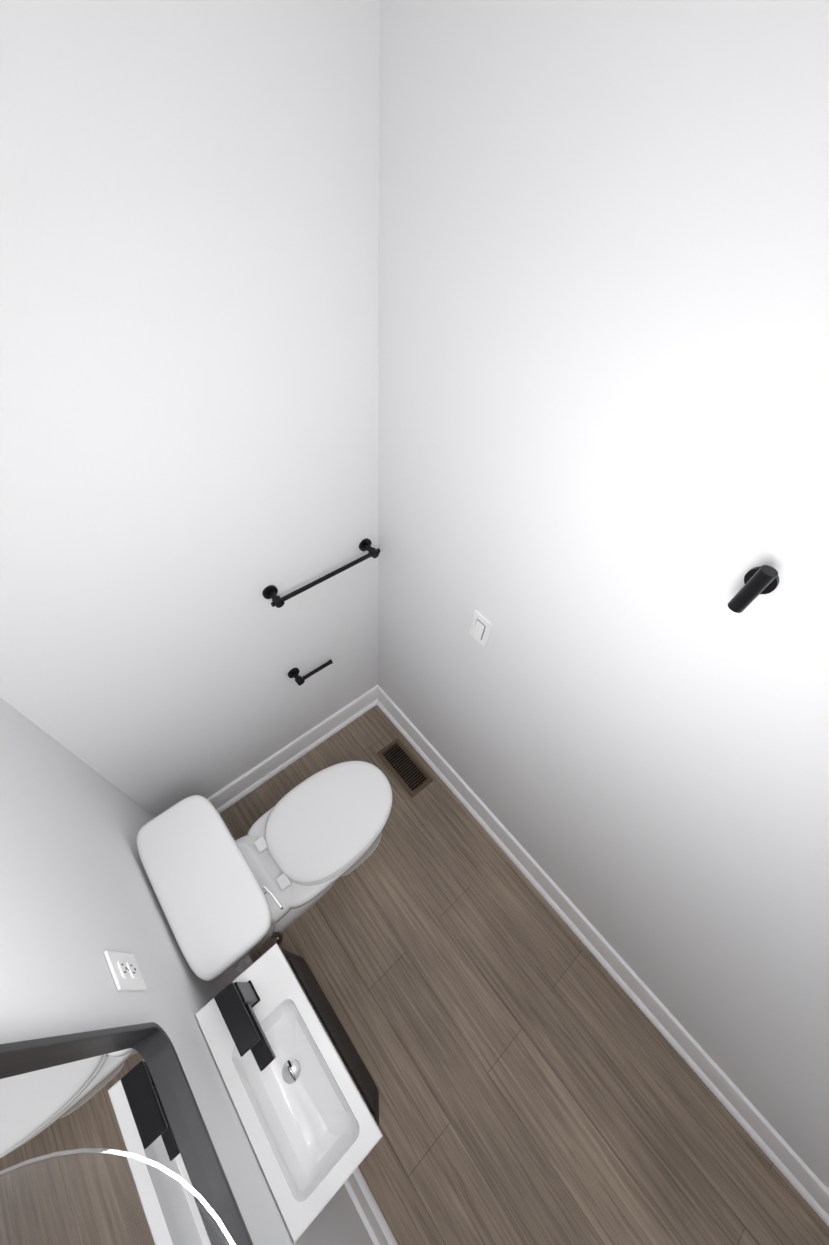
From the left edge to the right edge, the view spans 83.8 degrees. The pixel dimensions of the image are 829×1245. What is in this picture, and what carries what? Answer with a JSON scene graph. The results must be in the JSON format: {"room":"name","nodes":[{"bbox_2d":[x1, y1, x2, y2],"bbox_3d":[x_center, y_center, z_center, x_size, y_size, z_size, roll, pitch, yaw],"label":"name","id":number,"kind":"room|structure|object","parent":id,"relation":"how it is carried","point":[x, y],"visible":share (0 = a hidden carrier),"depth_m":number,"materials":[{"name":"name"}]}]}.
{"room":"bathroom","nodes":[
{"label":"bathroom","id":0,"kind":"room"},
{"bbox_2d":[0,697,373,1244],"bbox_3d":[-0.152,1.019,0.469,0.100,2.440,2.829,-32,60,-26],"label":"wall","id":1,"kind":"structure","parent":0,"point":[78,897],"depth_m":0.89,"materials":[{"name":"white paint"}]},
{"bbox_2d":[0,1148,235,1244],"bbox_3d":[-0.158,0.290,0.081,0.238,0.243,0.224,-32,60,-26],"label":"sconce","id":2,"kind":"object","parent":1,"relation":"attached to","point":[91,1196],"visible":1,"depth_m":0.21,"materials":[{"name":"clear glass"}]},
{"bbox_2d":[104,950,146,989],"bbox_3d":[-0.536,0.648,0.860,0.008,0.120,0.072,-32,60,-26],"label":"electrical outlet","id":3,"kind":"object","parent":1,"relation":"attached to","point":[125,971],"visible":1,"depth_m":0.85,"materials":[{"name":"white plastic"}]},
{"bbox_2d":[0,1022,252,1244],"bbox_3d":[-0.263,0.657,0.423,0.030,0.683,0.522,-32,60,-26],"label":"mirror","id":4,"kind":"object","parent":1,"relation":"attached to","point":[125,1088],"visible":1,"depth_m":0.61,"materials":[{"name":"grey mirror"}]},
{"bbox_2d":[246,932,282,967],"bbox_3d":[-0.529,1.147,1.605,0.174,0.431,0.066,-32,60,-26],"label":"supplies","id":5,"kind":"object","parent":1,"relation":"attached to","point":[279,936],"visible":0.15,"depth_m":1.56,"materials":[{"name":"plastic"}]},
{"bbox_2d":[195,943,382,1242],"bbox_3d":[-0.299,1.139,1.208,0.207,0.547,0.426,-32,60,-26],"label":"bathroom vanity","id":6,"kind":"object","parent":1,"relation":"attached to","point":[305,1101],"visible":0.94,"depth_m":1.01,"materials":[{"name":"white ceramic"}]},
{"bbox_2d":[214,980,275,1070],"bbox_3d":[-0.348,0.851,0.976,0.049,0.167,0.160,-32,60,-26],"label":"faucet","id":7,"kind":"object","parent":6,"relation":"on","point":[236,1002],"visible":1,"depth_m":0.93,"materials":[{"name":"black metal"}]},
{"bbox_2d":[237,957,397,1244],"bbox_3d":[-0.176,1.701,1.396,0.030,0.142,2.629,-32,60,-26],"label":"baseboard","id":8,"kind":"structure","parent":1,"relation":"attached to","point":[369,1211],"depth_m":1.37,"materials":[{"name":"white paint"}]},
{"bbox_2d":[0,0,379,816],"bbox_3d":[-0.574,-0.117,1.337,1.100,2.440,0.100,-32,60,-26],"label":"wall","id":9,"kind":"structure","parent":0,"point":[188,314],"depth_m":0.90,"materials":[{"name":"white paint"}]},
{"bbox_2d":[207,685,377,813],"bbox_3d":[-0.605,0.637,2.207,1.100,0.142,0.030,-32,60,-26],"label":"baseboard","id":10,"kind":"structure","parent":9,"relation":"attached to","point":[238,789],"depth_m":2.21,"materials":[{"name":"white paint"}]},
{"bbox_2d":[288,659,332,685],"bbox_3d":[-0.409,0.184,1.818,0.170,0.048,0.060,-32,60,-26],"label":"paper holder","id":11,"kind":"object","parent":9,"relation":"attached to","point":[294,673],"visible":1,"depth_m":1.79,"materials":[{"name":"black metal"}]},
{"bbox_2d":[262,538,379,607],"bbox_3d":[-0.290,-0.163,1.496,0.412,0.048,0.066,-32,60,-26],"label":"towel rail","id":12,"kind":"object","parent":9,"relation":"attached to","point":[269,591],"visible":1,"depth_m":1.47,"materials":[{"name":"black metal"}]},
{"bbox_2d":[220,705,828,1244],"bbox_3d":[0.224,1.522,1.726,1.300,0.100,2.829,-32,60,-26],"label":"floor","id":13,"kind":"structure","parent":0,"point":[534,1077],"depth_m":1.64,"materials":[{"name":"brown wood"}]},
{"bbox_2d":[136,761,391,980],"bbox_3d":[-0.410,0.808,1.685,0.757,0.769,0.466,-32,60,-26],"label":"toilet","id":14,"kind":"object","parent":13,"relation":"on","point":[227,901],"visible":1,"depth_m":1.38,"materials":[{"name":"white ceramic"}]},
{"bbox_2d":[377,738,432,797],"bbox_3d":[-0.049,0.712,2.279,0.136,0.006,0.282,-32,60,-26],"label":"floor vent","id":15,"kind":"object","parent":13,"relation":"in","point":[406,769],"visible":1,"depth_m":2.28,"materials":[{"name":"brown metal"}]},
{"bbox_2d":[378,0,828,1189],"bbox_3d":[0.762,0.448,0.997,0.100,2.440,2.829,-32,60,-26],"label":"wall","id":16,"kind":"structure","parent":0,"point":[604,380],"depth_m":0.83,"materials":[{"name":"white paint"}]},
{"bbox_2d":[469,610,491,646],"bbox_3d":[0.195,0.021,1.389,0.012,0.114,0.070,-32,60,-26],"label":"light switch","id":17,"kind":"object","parent":16,"relation":"attached to","point":[480,628],"visible":1,"depth_m":1.38,"materials":[{"name":"white plastic"}]},
{"bbox_2d":[377,685,828,1226],"bbox_3d":[0.640,1.193,1.866,0.030,0.142,2.629,-32,60,-26],"label":"baseboard","id":18,"kind":"structure","parent":16,"relation":"attached to","point":[790,1164],"depth_m":1.74,"materials":[{"name":"white paint"}]},
{"bbox_2d":[728,565,778,612],"bbox_3d":[0.515,-0.057,0.694,0.060,0.080,0.044,-32,60,-26],"label":"robe hook","id":19,"kind":"object","parent":16,"relation":"attached to","point":[763,579],"visible":0.96,"depth_m":0.68,"materials":[{"name":"black metal"}]}
]}

